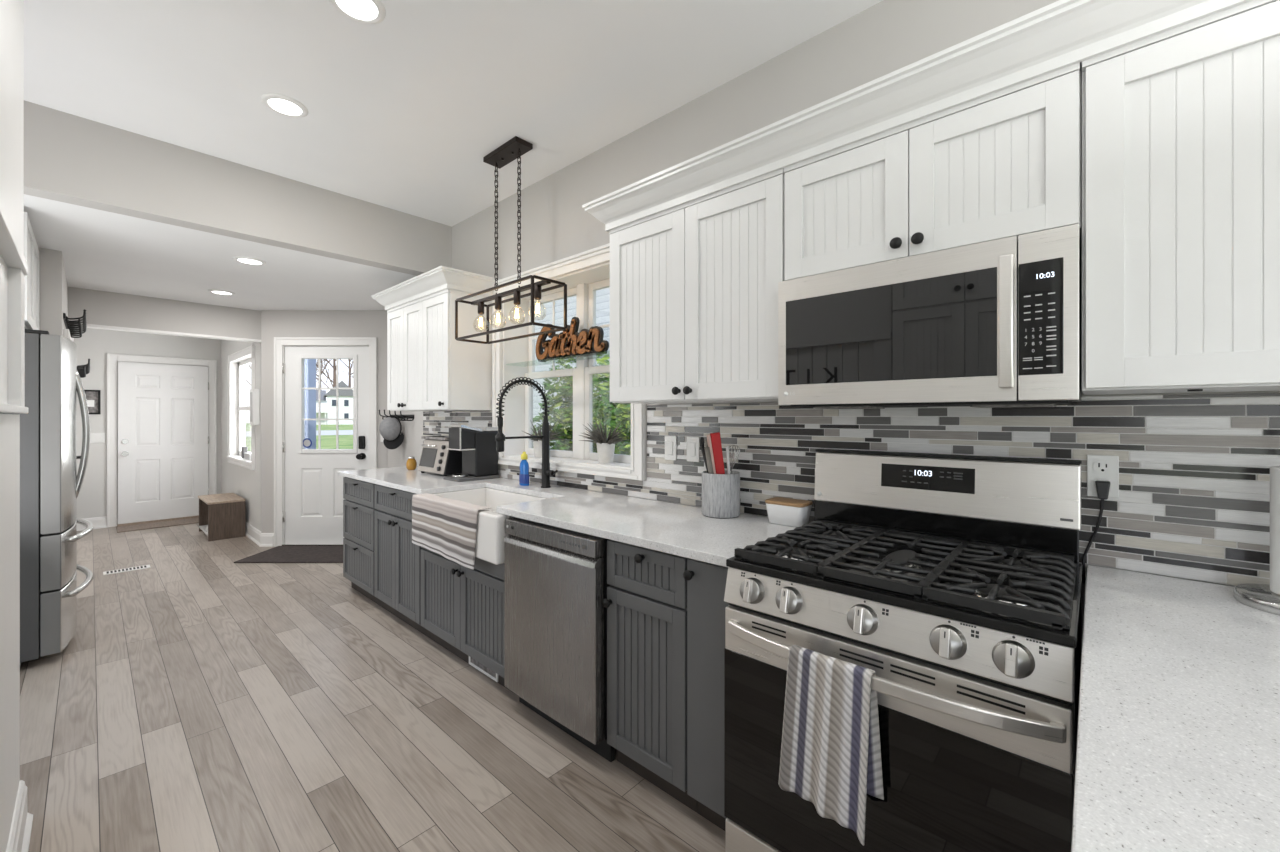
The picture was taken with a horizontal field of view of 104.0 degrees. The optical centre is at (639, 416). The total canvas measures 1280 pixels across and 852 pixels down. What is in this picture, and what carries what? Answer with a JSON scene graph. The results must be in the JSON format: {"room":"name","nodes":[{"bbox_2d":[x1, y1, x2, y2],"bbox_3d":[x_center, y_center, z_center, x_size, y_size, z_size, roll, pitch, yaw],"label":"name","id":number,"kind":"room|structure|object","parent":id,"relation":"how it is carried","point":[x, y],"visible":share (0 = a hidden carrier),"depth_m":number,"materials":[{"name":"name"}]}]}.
{"room":"kitchen","nodes":[
{"label":"kitchen","id":0,"kind":"room"},
{"bbox_2d":[0,414,19,851],"bbox_3d":[-1.667,0.664,0.768,1.720,1.342,0.795,0,0,42],"label":"wall","id":1,"kind":"structure","parent":0,"point":[9,423],"depth_m":1.41,"materials":[{"name":"white paint"}]},
{"bbox_2d":[0,0,27,412],"bbox_3d":[-1.408,-0.723,1.062,1.712,1.425,0.048,0,0,42],"label":"cabinet","id":2,"kind":"object","parent":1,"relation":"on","point":[13,264],"visible":1,"depth_m":1.49,"materials":[{"name":"white paint"}]},
{"bbox_2d":[6,780,32,851],"bbox_3d":[-1.393,1.265,1.076,1.710,0.140,0.028,0,0,42],"label":"baseboard","id":3,"kind":"structure","parent":1,"relation":"attached to","point":[21,825],"depth_m":1.53,"materials":[{"name":"white paint"}]},
{"bbox_2d":[38,247,73,341],"bbox_3d":[-5.489,0.120,4.264,3.740,2.430,0.825,0,0,42],"label":"wall","id":4,"kind":"structure","parent":0,"point":[53,286],"depth_m":3.28,"materials":[{"name":"beige paint"}]},
{"bbox_2d":[24,212,38,329],"bbox_3d":[-3.774,-0.792,2.654,0.955,0.595,0.710,0,0,42],"label":"upper cabinet","id":5,"kind":"object","parent":4,"relation":"attached to","point":[31,251],"visible":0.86,"depth_m":2.87,"materials":[{"name":"white paint"}]},
{"bbox_2d":[63,309,86,337],"bbox_3d":[-4.336,-0.709,3.846,1.090,0.111,0.109,0,0,42],"label":"coat rack","id":6,"kind":"object","parent":4,"relation":"attached to","point":[71,325],"visible":0.97,"depth_m":3.71,"materials":[{"name":"black metal"}]},
{"bbox_2d":[77,359,90,377],"bbox_3d":[-5.609,-0.479,5.017,1.550,0.111,0.129,0,0,42],"label":"coat rack","id":7,"kind":"object","parent":4,"relation":"attached to","point":[82,370],"visible":0.55,"depth_m":4.80,"materials":[{"name":"black metal"}]},
{"bbox_2d":[74,328,220,523],"bbox_3d":[-6.214,0.120,6.351,0.140,2.430,1.640,0,0,42],"label":"wall","id":8,"kind":"structure","parent":0,"point":[94,344],"depth_m":6.01,"materials":[{"name":"grey paint"}]},
{"bbox_2d":[77,516,106,530],"bbox_3d":[-6.497,1.268,5.915,0.028,0.135,0.263,0,0,42],"label":"baseboard","id":9,"kind":"structure","parent":8,"relation":"attached to","point":[98,522],"depth_m":5.95,"materials":[{"name":"white paint"}]},
{"bbox_2d":[84,390,100,413],"bbox_3d":[-6.494,-0.170,5.924,0.020,0.290,0.140,0,0,42],"label":"picture frame","id":10,"kind":"object","parent":8,"relation":"attached to","point":[93,397],"visible":0.74,"depth_m":5.94,"materials":[{"name":"black metal"}]},
{"bbox_2d":[86,391,97,412],"bbox_3d":[-6.499,-0.170,5.928,0.006,0.250,0.100,0,0,42],"label":"print","id":11,"kind":"object","parent":10,"relation":"attached to","point":[91,396],"depth_m":5.93},
{"bbox_2d":[90,433,104,442],"bbox_3d":[-6.468,0.255,5.956,0.016,0.120,0.137,0,0,42],"label":"light switch","id":12,"kind":"object","parent":8,"relation":"attached to","point":[94,437],"visible":0.84,"depth_m":5.96,"materials":[{"name":"white plastic"}]},
{"bbox_2d":[107,353,216,527],"bbox_3d":[-6.069,0.288,6.387,0.026,2.093,1.014,0,0,42],"label":"trim","id":13,"kind":"structure","parent":8,"relation":"attached to","point":[112,359],"depth_m":6.11,"materials":[{"name":"white paint"}]},
{"bbox_2d":[117,362,208,525],"bbox_3d":[-6.036,0.335,6.360,0.110,2.000,0.848,0,0,42],"label":"door","id":14,"kind":"structure","parent":8,"relation":"in","point":[163,438],"depth_m":6.34,"materials":[{"name":"white paint"}]},
{"bbox_2d":[68,287,260,339],"bbox_3d":[-4.411,-0.945,4.736,0.100,0.300,1.325,0,0,42],"label":"wall header","id":15,"kind":"structure","parent":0,"point":[105,308],"depth_m":4.63,"materials":[{"name":"beige paint"}]},
{"bbox_2d":[76,323,260,342],"bbox_3d":[-4.412,-0.784,4.737,0.118,0.022,1.325,0,0,42],"label":"trim","id":16,"kind":"structure","parent":15,"relation":"attached to","point":[93,326],"depth_m":4.68,"materials":[{"name":"white paint"}]},
{"bbox_2d":[24,194,415,310],"bbox_3d":[-4.377,-1.155,4.729,5.040,0.120,3.250,0,0,42],"label":"ceiling","id":17,"kind":"structure","parent":0,"point":[102,250],"depth_m":3.65,"materials":[{"name":"white paint"}]},
{"bbox_2d":[208,289,234,294],"bbox_3d":[-3.678,-1.090,4.398,0.188,0.010,0.188,0,0,42],"label":"recessed light","id":18,"kind":"object","parent":17,"relation":"in","point":[221,292],"visible":1,"depth_m":4.38,"materials":[{"name":"white"}]},
{"bbox_2d":[233,256,265,264],"bbox_3d":[-2.740,-1.090,3.512,0.188,0.010,0.188,0,0,42],"label":"recessed light","id":19,"kind":"object","parent":17,"relation":"in","point":[246,260],"visible":1,"depth_m":3.49,"materials":[{"name":"white"}]},
{"bbox_2d":[24,100,451,275],"bbox_3d":[-2.525,-1.350,2.924,0.130,0.510,2.930,0,0,42],"label":"beam","id":20,"kind":"structure","parent":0,"point":[69,158],"depth_m":2.88,"materials":[{"name":"beige paint"}]},
{"bbox_2d":[221,340,260,530],"bbox_3d":[-4.755,0.120,6.038,2.440,2.430,0.140,0,0,42],"label":"wall","id":21,"kind":"structure","parent":0,"point":[241,481],"depth_m":6.30,"materials":[{"name":"grey paint"}]},
{"bbox_2d":[227,358,251,463],"bbox_3d":[-4.662,-0.083,5.910,1.290,1.205,0.165,0,0,42],"label":"window","id":22,"kind":"structure","parent":21,"relation":"in","point":[241,408],"depth_m":6.32,"materials":[{"name":"white paint"}]},
{"bbox_2d":[228,345,254,469],"bbox_3d":[-4.696,-0.095,5.873,1.420,1.350,0.026,0,0,42],"label":"trim","id":23,"kind":"structure","parent":21,"relation":"attached to","point":[250,350],"depth_m":5.72,"materials":[{"name":"white paint"}]},
{"bbox_2d":[245,521,260,545],"bbox_3d":[-4.807,1.268,5.973,2.430,0.135,0.028,0,0,42],"label":"baseboard","id":24,"kind":"structure","parent":21,"relation":"attached to","point":[251,532],"depth_m":5.41,"materials":[{"name":"white paint"}]},
{"bbox_2d":[250,389,258,424],"bbox_3d":[-4.081,-0.100,5.293,0.160,0.380,0.058,0,0,42],"label":"door chime","id":25,"kind":"object","parent":21,"relation":"attached to","point":[254,393],"visible":1,"depth_m":5.24,"materials":[{"name":"white plastic"}]},
{"bbox_2d":[261,310,386,532],"bbox_3d":[-3.175,0.120,5.220,1.450,2.430,0.140,0,0,0],"label":"wall","id":26,"kind":"structure","parent":0,"point":[274,323],"depth_m":5.15,"materials":[{"name":"beige paint"}]},
{"bbox_2d":[259,533,273,546],"bbox_3d":[-3.833,1.268,5.136,0.135,0.135,0.028,0,0,0],"label":"baseboard","id":27,"kind":"structure","parent":26,"relation":"attached to","point":[266,539],"depth_m":5.13,"materials":[{"name":"white paint"}]},
{"bbox_2d":[282,346,368,545],"bbox_3d":[-3.230,0.305,5.188,0.898,2.060,0.205,0,0,0],"label":"door","id":28,"kind":"structure","parent":26,"relation":"in","point":[313,514],"depth_m":5.16,"materials":[{"name":"white paint"}]},
{"bbox_2d":[274,337,376,546],"bbox_3d":[-3.229,0.261,5.207,1.052,2.148,0.166,0,0,0],"label":"trim","id":29,"kind":"structure","parent":26,"relation":"attached to","point":[280,343],"depth_m":5.13,"materials":[{"name":"white paint"}]},
{"bbox_2d":[20,523,725,851],"bbox_3d":[-2.452,1.385,0.945,13.100,0.100,6.300,0,0,42],"label":"floor","id":30,"kind":"structure","parent":0,"point":[198,699],"depth_m":2.11,"materials":[{"name":"grey wood"}]},
{"bbox_2d":[3,329,93,664],"bbox_3d":[-3.699,0.438,2.765,0.905,1.795,0.916,0,0,42],"label":"refrigerator","id":31,"kind":"object","parent":30,"relation":"on","point":[50,482],"visible":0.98,"depth_m":2.69,"materials":[{"name":"metal"}]},
{"bbox_2d":[103,565,150,574],"bbox_3d":[-4.456,1.332,4.345,0.120,0.007,0.285,0,0,42],"label":"floor vent","id":32,"kind":"object","parent":30,"relation":"in","point":[143,566],"visible":1,"depth_m":4.34,"materials":[{"name":"white plastic"}]},
{"bbox_2d":[116,517,198,532],"bbox_3d":[-5.883,1.329,6.165,0.400,0.012,0.790,0,0,42],"label":"threshold","id":33,"kind":"object","parent":30,"relation":"on","point":[144,526],"visible":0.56,"depth_m":6.11,"materials":[{"name":"wood"}]},
{"bbox_2d":[198,493,245,540],"bbox_3d":[-4.764,1.127,5.687,0.716,0.415,0.323,0,0,42],"label":"bench","id":34,"kind":"object","parent":30,"relation":"on","point":[223,514],"visible":1,"depth_m":5.49,"materials":[{"name":"laminate"}]},
{"bbox_2d":[234,546,342,562],"bbox_3d":[-3.025,1.329,4.835,1.350,0.012,0.570,0,0,0],"label":"door mat","id":35,"kind":"object","parent":30,"relation":"on","point":[279,554],"visible":0.51,"depth_m":4.76,"materials":[{"name":"fabric"}]},
{"bbox_2d":[343,477,382,607],"bbox_3d":[-1.873,0.896,3.867,0.625,0.878,0.633,0,0,42],"label":"base cabinet","id":36,"kind":"object","parent":30,"relation":"on","point":[358,496],"visible":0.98,"depth_m":3.65,"materials":[{"name":"grey paint"}]},
{"bbox_2d":[374,484,429,637],"bbox_3d":[-1.376,0.896,3.415,0.713,0.878,0.634,0,0,42],"label":"base cabinet","id":37,"kind":"object","parent":30,"relation":"on","point":[397,560],"visible":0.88,"depth_m":3.19,"materials":[{"name":"grey paint"}]},
{"bbox_2d":[421,516,517,695],"bbox_3d":[-0.757,0.896,2.852,0.956,0.878,0.634,0,0,42],"label":"base cabinet","id":38,"kind":"object","parent":30,"relation":"on","point":[463,608],"visible":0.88,"depth_m":2.61,"materials":[{"name":"grey paint"}]},
{"bbox_2d":[469,656,497,681],"bbox_3d":[-0.814,1.285,2.591,0.280,0.084,0.008,0,0,42],"label":"register","id":39,"kind":"object","parent":38,"relation":"attached to","point":[472,662],"visible":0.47,"depth_m":2.58,"materials":[{"name":"white plastic"}]},
{"bbox_2d":[504,517,614,761],"bbox_3d":[-0.177,0.898,2.313,0.612,0.874,0.652,0,0,42],"label":"dishwasher","id":40,"kind":"object","parent":30,"relation":"on","point":[556,585],"visible":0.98,"depth_m":2.01,"materials":[{"name":"silver metal"}]},
{"bbox_2d":[602,540,696,812],"bbox_3d":[0.202,0.896,1.980,0.380,0.878,0.634,0,0,42],"label":"base cabinet","id":41,"kind":"object","parent":30,"relation":"on","point":[645,603],"visible":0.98,"depth_m":1.76,"materials":[{"name":"grey paint"}]},
{"bbox_2d":[338,466,795,566],"bbox_3d":[-0.814,0.440,2.910,3.520,0.031,0.632,0,0,42],"label":"countertop","id":42,"kind":"structure","parent":41,"relation":"on","point":[681,530],"depth_m":2.12,"materials":[{"name":"white stone"}]},
{"bbox_2d":[406,457,416,469],"bbox_3d":[-1.818,0.371,3.977,0.080,0.105,0.080,0,0,42],"label":"candle jar","id":43,"kind":"object","parent":42,"relation":"on","point":[411,464],"visible":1,"depth_m":3.95,"materials":[{"name":"orange glass"}]},
{"bbox_2d":[418,439,461,476],"bbox_3d":[-1.458,0.297,3.711,0.410,0.254,0.230,0,0,42],"label":"toaster oven","id":44,"kind":"object","parent":42,"relation":"on","point":[435,457],"visible":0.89,"depth_m":3.59,"materials":[{"name":"silver plastic"}]},
{"bbox_2d":[443,424,499,481],"bbox_3d":[-1.147,0.237,3.411,0.215,0.374,0.305,0,0,42],"label":"coffee maker","id":45,"kind":"object","parent":42,"relation":"on","point":[477,445],"visible":0.98,"depth_m":3.35,"materials":[{"name":"black plastic"}]},
{"bbox_2d":[443,475,499,481],"bbox_3d":[-1.147,0.413,3.411,0.215,0.021,0.305,0,0,42],"label":"tray","id":46,"kind":"object","parent":42,"relation":"on","point":[458,478],"depth_m":3.32,"materials":[{"name":"grey paint"}]},
{"bbox_2d":[434,488,547,564],"bbox_3d":[-0.826,0.571,2.763,0.880,0.227,0.473,0,0,42],"label":"sink","id":47,"kind":"object","parent":42,"relation":"in","point":[490,532],"visible":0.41,"depth_m":2.40,"materials":[{"name":"white ceramic"}]},
{"bbox_2d":[412,493,490,569],"bbox_3d":[-1.013,0.591,2.644,0.700,0.294,0.087,0,0,42],"label":"dish towel","id":48,"kind":"object","parent":47,"relation":"on","point":[446,527],"visible":1,"depth_m":2.58,"materials":[{"name":"fabric"}]},
{"bbox_2d":[434,488,547,518],"bbox_3d":[-0.807,0.566,2.784,0.880,0.218,0.415,0,0,42],"label":"basin","id":49,"kind":"object","parent":47,"relation":"in","point":[488,497],"depth_m":3.09,"materials":[{"name":"ceramic"}]},
{"bbox_2d":[519,452,528,485],"bbox_3d":[-0.713,0.321,3.081,0.087,0.207,0.044,0,0,42],"label":"dish soap bottle","id":50,"kind":"object","parent":42,"relation":"on","point":[524,466],"visible":1,"depth_m":3.06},
{"bbox_2d":[495,377,557,487],"bbox_3d":[-0.629,0.099,2.844,0.163,0.651,0.367,0,0,42],"label":"faucet","id":51,"kind":"object","parent":42,"relation":"on","point":[500,437],"visible":1,"depth_m":2.94,"materials":[{"name":"black metal"}]},
{"bbox_2d":[702,470,739,518],"bbox_3d":[0.348,0.332,2.152,0.163,0.185,0.163,0,0,42],"label":"utensil crock","id":52,"kind":"object","parent":42,"relation":"on","point":[720,492],"visible":0.97,"depth_m":2.08,"materials":[{"name":"ceramic"}]},
{"bbox_2d":[700,437,707,472],"bbox_3d":[0.308,0.234,2.162,0.097,0.289,0.020,0,0,-1],"label":"spatula","id":53,"kind":"object","parent":52,"relation":"in","point":[702,446],"visible":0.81,"depth_m":2.15,"materials":[{"name":"black plastic"}]},
{"bbox_2d":[704,439,713,473],"bbox_3d":[0.304,0.235,2.109,0.069,0.283,0.024,0,0,-7],"label":"tongs","id":54,"kind":"object","parent":52,"relation":"in","point":[707,449],"visible":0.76,"depth_m":2.10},
{"bbox_2d":[706,432,724,473],"bbox_3d":[0.331,0.221,2.132,0.093,0.307,0.024,0,0,0],"label":"scraper","id":55,"kind":"object","parent":52,"relation":"in","point":[713,439],"visible":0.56,"depth_m":2.12,"materials":[{"name":"red plastic"}]},
{"bbox_2d":[729,445,739,473],"bbox_3d":[0.403,0.245,2.172,0.062,0.242,0.060,0,0,42],"label":"whisk","id":56,"kind":"object","parent":52,"relation":"in","point":[735,446],"visible":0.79,"depth_m":2.16,"materials":[{"name":"silver metal"}]},
{"bbox_2d":[765,497,812,526],"bbox_3d":[0.588,0.378,1.977,0.160,0.092,0.110,0,0,42],"label":"butter dish","id":57,"kind":"object","parent":42,"relation":"on","point":[791,512],"visible":0.95,"depth_m":1.94,"materials":[{"name":"white ceramic"}]},
{"bbox_2d":[683,559,728,831],"bbox_3d":[0.416,0.896,1.786,0.193,0.878,0.634,0,0,42],"label":"base cabinet","id":58,"kind":"object","parent":30,"relation":"on","point":[706,582],"visible":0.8,"depth_m":1.59,"materials":[{"name":"grey paint"}]},
{"bbox_2d":[724,449,1082,851],"bbox_3d":[0.730,0.730,1.411,0.768,1.210,0.734,0,0,42],"label":"gas range","id":59,"kind":"object","parent":30,"relation":"on","point":[956,580],"visible":0.99,"depth_m":1.22,"materials":[{"name":"silver metal"}]},
{"bbox_2d":[778,645,883,845],"bbox_3d":[0.444,0.755,1.181,0.230,0.373,0.064,0,0,42],"label":"hand towel","id":60,"kind":"object","parent":59,"relation":"hanging from","point":[830,757],"visible":1,"depth_m":1.16,"materials":[{"name":"fabric"}]},
{"bbox_2d":[726,542,1082,647],"bbox_3d":[0.747,0.425,1.430,0.768,0.022,0.638,0,0,42],"label":"cooktop","id":61,"kind":"object","parent":59,"relation":"in","point":[1016,628],"depth_m":1.17,"materials":[{"name":"black metal"}]},
{"bbox_3d":[1.105,0.896,0.764,0.632,0.878,1.218,0,0,42],"label":"cabinet","id":62,"kind":"object","parent":30,"relation":"on","visible":0},
{"bbox_2d":[1071,565,1279,851],"bbox_3d":[1.100,0.440,0.732,0.677,0.031,1.282,0,0,42],"label":"countertop","id":63,"kind":"structure","parent":62,"relation":"on","point":[1178,735],"depth_m":0.69,"materials":[{"name":"white stone"}]},
{"bbox_2d":[1233,583,1279,615],"bbox_3d":[1.456,0.225,1.096,0.200,0.399,0.200,0,0,42],"label":"paper towel holder","id":64,"kind":"object","parent":63,"relation":"on","point":[1257,596],"visible":0.95,"depth_m":1.12,"materials":[{"name":"metal"}]},
{"bbox_2d":[1270,466,1279,594],"bbox_3d":[1.456,0.254,1.096,0.094,0.279,0.094,0,0,42],"label":"paper towel roll","id":65,"kind":"object","parent":64,"relation":"on","point":[1275,470],"visible":1,"depth_m":1.11,"materials":[{"name":"paper"}]},
{"bbox_2d":[24,0,882,226],"bbox_3d":[-0.524,-1.565,-0.821,7.870,0.120,6.280,0,0,42],"label":"ceiling","id":66,"kind":"structure","parent":0,"point":[405,109],"depth_m":2.19,"materials":[{"name":"white paint"}]},
{"bbox_2d":[261,93,307,117],"bbox_3d":[-1.718,-1.500,2.421,0.188,0.010,0.188,0,0,42],"label":"recessed light","id":67,"kind":"object","parent":66,"relation":"in","point":[284,105],"visible":1,"depth_m":2.41,"materials":[{"name":"white paint"}]},
{"bbox_2d":[329,0,385,23],"bbox_3d":[-1.032,-1.500,1.823,0.188,0.010,0.188,0,0,42],"label":"recessed light","id":68,"kind":"object","parent":66,"relation":"in","point":[361,11],"visible":1,"depth_m":1.84,"materials":[{"name":"white"}]},
{"bbox_2d":[455,136,566,343],"bbox_3d":[-0.751,-0.982,2.831,0.783,1.046,0.223,0,0,42],"label":"pendant light","id":69,"kind":"object","parent":66,"relation":"hanging from","point":[513,149],"visible":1,"depth_m":2.77,"materials":[{"name":"brown metal"}]},
{"bbox_2d":[478,302,483,326],"bbox_3d":[-0.962,-0.604,3.023,0.091,0.192,0.091,0,0,42],"label":"socket","id":70,"kind":"object","parent":69,"relation":"attached to","point":[480,304],"depth_m":3.01,"materials":[{"name":"brown"}]},
{"bbox_2d":[495,296,501,322],"bbox_3d":[-0.821,-0.604,2.895,0.091,0.192,0.091,0,0,42],"label":"socket","id":71,"kind":"object","parent":69,"relation":"attached to","point":[498,299],"depth_m":2.88,"materials":[{"name":"brown"}]},
{"bbox_2d":[514,291,520,317],"bbox_3d":[-0.680,-0.604,2.767,0.091,0.192,0.091,0,0,42],"label":"socket","id":72,"kind":"object","parent":69,"relation":"attached to","point":[517,294],"depth_m":2.75,"materials":[{"name":"brown"}]},
{"bbox_2d":[534,285,540,313],"bbox_3d":[-0.540,-0.604,2.640,0.091,0.192,0.091,0,0,42],"label":"socket","id":73,"kind":"object","parent":69,"relation":"attached to","point":[537,288],"depth_m":2.63,"materials":[{"name":"brown"}]},
{"bbox_2d":[387,0,1279,658],"bbox_3d":[0.916,-0.085,1.944,9.460,2.840,0.250,0,0,42],"label":"wall","id":74,"kind":"structure","parent":0,"point":[888,36],"depth_m":2.29,"materials":[{"name":"beige paint"}]},
{"bbox_2d":[378,409,413,420],"bbox_3d":[-2.345,-0.014,4.809,0.620,0.111,0.139,0,0,42],"label":"hook rack","id":75,"kind":"object","parent":74,"relation":"attached to","point":[395,415],"visible":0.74,"depth_m":4.74,"materials":[{"name":"black metal"}]},
{"bbox_2d":[379,416,403,448],"bbox_3d":[-2.385,0.149,4.758,0.240,0.331,0.150,0,0,10],"label":"baseball cap","id":76,"kind":"object","parent":75,"relation":"hanging from","point":[390,428],"visible":1,"depth_m":4.75,"materials":[{"name":"grey fabric"}]},
{"bbox_2d":[387,289,491,410],"bbox_3d":[-1.531,-0.455,3.743,1.003,0.820,0.372,0,0,42],"label":"upper cabinet","id":77,"kind":"object","parent":74,"relation":"attached to","point":[428,369],"visible":0.99,"depth_m":3.47,"materials":[{"name":"white paint"}]},
{"bbox_2d":[371,266,499,309],"bbox_3d":[-1.550,-0.900,3.723,1.176,0.114,0.427,0,0,42],"label":"crown molding","id":78,"kind":"structure","parent":77,"relation":"on","point":[440,278],"depth_m":3.42,"materials":[{"name":"white paint"}]},
{"bbox_2d":[492,243,645,480],"bbox_3d":[-0.424,-0.306,3.129,1.454,1.268,0.280,0,0,42],"label":"window","id":79,"kind":"structure","parent":74,"relation":"in","point":[511,359],"depth_m":3.22,"materials":[{"name":"white paint"}]},
{"bbox_2d":[523,420,566,457],"bbox_3d":[-0.655,0.146,3.350,0.309,0.249,0.310,0,0,42],"label":"potted plant","id":80,"kind":"object","parent":79,"relation":"on","point":[537,442],"visible":0.6,"depth_m":3.31,"materials":[{"name":"green plant"}]},
{"bbox_2d":[579,419,627,462],"bbox_3d":[-0.216,0.144,2.913,0.334,0.254,0.314,0,0,13],"label":"potted plant","id":81,"kind":"object","parent":79,"relation":"on","point":[605,445],"visible":0.99,"depth_m":2.88,"materials":[{"name":"green plant"}]},
{"bbox_3d":[-0.431,-0.361,3.122,1.218,0.008,0.150,0,0,42],"label":"glass shelf","id":82,"kind":"object","parent":79,"relation":"attached to","visible":0},
{"bbox_2d":[535,317,608,361],"bbox_3d":[-0.443,-0.488,3.126,0.688,0.255,0.029,0,0,42],"label":"word sign","id":83,"kind":"object","parent":82,"relation":"on","point":[569,343],"visible":0.98,"depth_m":3.09,"materials":[{"name":"wood"}]},
{"bbox_2d":[665,436,676,459],"bbox_3d":[0.149,0.155,2.456,0.072,0.118,0.010,0,0,42],"label":"light switch","id":84,"kind":"object","parent":74,"relation":"attached to","point":[670,441],"visible":1,"depth_m":2.45,"materials":[{"name":"white plastic"}]},
{"bbox_2d":[687,437,698,461],"bbox_3d":[0.250,0.155,2.365,0.072,0.118,0.010,0,0,42],"label":"light switch","id":85,"kind":"object","parent":74,"relation":"attached to","point":[692,442],"visible":1,"depth_m":2.36,"materials":[{"name":"white plastic"}]},
{"bbox_2d":[609,168,784,403],"bbox_3d":[0.278,-0.464,2.099,0.847,0.803,0.372,0,0,42],"label":"upper cabinet","id":86,"kind":"object","parent":74,"relation":"attached to","point":[694,284],"visible":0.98,"depth_m":1.94,"materials":[{"name":"white paint"}]},
{"bbox_2d":[582,0,1252,231],"bbox_3d":[0.850,-0.900,1.542,2.616,0.114,0.427,0,0,42],"label":"crown molding","id":87,"kind":"structure","parent":86,"relation":"on","point":[1060,34],"depth_m":1.37,"materials":[{"name":"white paint"}]},
{"bbox_2d":[423,393,1279,585],"bbox_3d":[0.060,0.183,2.550,5.182,0.480,0.008,0,0,42],"label":"backsplash","id":88,"kind":"structure","parent":74,"relation":"attached to","point":[1193,502],"depth_m":1.42,"materials":[{"name":"grey tile"}]},
{"bbox_2d":[784,62,1081,280],"bbox_3d":[0.872,-0.660,1.559,0.756,0.410,0.372,0,0,42],"label":"upper cabinet","id":89,"kind":"object","parent":74,"relation":"attached to","point":[1005,163],"visible":0.94,"depth_m":1.38,"materials":[{"name":"white paint"}]},
{"bbox_2d":[778,224,1081,408],"bbox_3d":[0.851,-0.237,1.535,0.752,0.420,0.431,0,0,42],"label":"microwave","id":90,"kind":"object","parent":89,"relation":"attached to","point":[997,323],"visible":1,"depth_m":1.35,"materials":[{"name":"silver metal"}]},
{"bbox_2d":[1082,480,1109,582],"bbox_3d":[1.280,0.328,1.405,0.060,0.295,0.031,0,0,42],"label":"power cord","id":91,"kind":"object","parent":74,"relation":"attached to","point":[1102,487],"visible":0.99,"depth_m":1.40,"materials":[{"name":"black plastic"}]},
{"bbox_2d":[1087,455,1118,497],"bbox_3d":[1.303,0.168,1.408,0.066,0.118,0.009,0,0,42],"label":"wall outlet","id":92,"kind":"object","parent":74,"relation":"attached to","point":[1099,467],"visible":0.92,"depth_m":1.41,"materials":[{"name":"white plastic"}]},
{"bbox_2d":[1093,478,1111,490],"bbox_3d":[1.301,0.194,1.406,0.040,0.040,0.003,0,0,42],"label":"socket","id":93,"kind":"object","parent":92,"relation":"attached to","point":[1094,479],"depth_m":1.41,"materials":[{"name":"white plastic"}]},
{"bbox_2d":[1093,460,1111,473],"bbox_3d":[1.301,0.142,1.406,0.040,0.040,0.003,0,0,42],"label":"socket","id":94,"kind":"object","parent":92,"relation":"attached to","point":[1099,466],"depth_m":1.41,"materials":[{"name":"white plastic"}]},
{"bbox_2d":[1082,0,1279,394],"bbox_3d":[1.505,-0.462,1.004,0.922,0.807,0.341,0,0,42],"label":"upper cabinet","id":95,"kind":"object","parent":74,"relation":"attached to","point":[1181,125],"visible":0.98,"depth_m":1.08,"materials":[{"name":"white paint"}]},
{"label":"outside","id":96,"kind":"structure","parent":0,"visible":0},
{"bbox_2d":[316,359,342,389],"bbox_3d":[-112.390,-17.563,184.339,22.537,38.527,22.705,0,0,42],"label":"bare tree","id":97,"kind":"object","parent":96,"point":[334,360],"visible":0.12,"depth_m":183.66,"materials":[{"name":"grey plant"}]},
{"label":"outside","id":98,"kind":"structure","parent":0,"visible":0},
{"bbox_2d":[245,423,352,451],"bbox_3d":[-16.818,1.835,55.832,220.000,0.300,180.000,0,0,42],"label":"lawn","id":99,"kind":"structure","parent":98,"point":[327,441],"depth_m":36.63,"materials":[{"name":"green plant"}]},
{"bbox_2d":[316,381,352,424],"bbox_3d":[-66.733,-2.890,106.202,12.914,9.150,13.744,0,0,42],"label":"house","id":100,"kind":"structure","parent":99,"relation":"on","point":[328,408],"depth_m":103.40,"materials":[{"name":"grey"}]},
{"bbox_2d":[533,287,616,450],"bbox_3d":[1.160,-2.490,12.054,14.100,8.350,5.200,0,0,42],"label":"neighbouring house","id":101,"kind":"structure","parent":99,"relation":"on","point":[545,316],"depth_m":12.03,"materials":[{"name":"grey"}]},
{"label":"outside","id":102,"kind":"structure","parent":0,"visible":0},
{"bbox_3d":[0.454,1.670,7.561,8.500,0.030,7.200,0,0,42],"label":"mulch","id":103,"kind":"object","parent":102,"visible":0},
{"bbox_2d":[533,358,624,452],"bbox_3d":[-0.870,0.435,6.139,1.443,2.513,1.211,0,0,42],"label":"evergreen shrub","id":104,"kind":"object","parent":103,"relation":"on","point":[563,420],"visible":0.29,"depth_m":6.01,"materials":[{"name":"green plant"}]},
{"bbox_2d":[552,351,630,454],"bbox_3d":[-0.469,0.286,8.377,2.066,2.819,1.855,0,0,42],"label":"evergreen shrub","id":105,"kind":"object","parent":103,"relation":"on","point":[604,360],"visible":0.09,"depth_m":7.99,"materials":[{"name":"green plant"}]},
{"bbox_2d":[610,403,630,454],"bbox_3d":[0.155,0.386,5.145,1.029,2.619,1.068,0,0,42],"label":"evergreen shrub","id":106,"kind":"object","parent":103,"relation":"on","point":[626,425],"visible":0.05,"depth_m":5.04,"materials":[{"name":"green plant"}]},
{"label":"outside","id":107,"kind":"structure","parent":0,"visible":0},
{"bbox_2d":[245,430,352,436],"bbox_3d":[-33.058,1.675,52.452,54.772,0.020,139.716,0,0,42],"label":"road","id":108,"kind":"structure","parent":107,"point":[323,432],"depth_m":52.03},
{"bbox_3d":[-3.350,1.475,6.100,3.074,0.220,3.000,0,0,42],"label":"floor","id":109,"kind":"structure","parent":0,"visible":0},
{"bbox_2d":[305,359,315,448],"bbox_3d":[-4.420,0.025,6.615,0.220,2.680,0.220,0,0,0],"label":"porch post","id":110,"kind":"object","parent":109,"relation":"on","point":[310,364],"visible":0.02,"depth_m":6.58,"materials":[{"name":"blue paint"}]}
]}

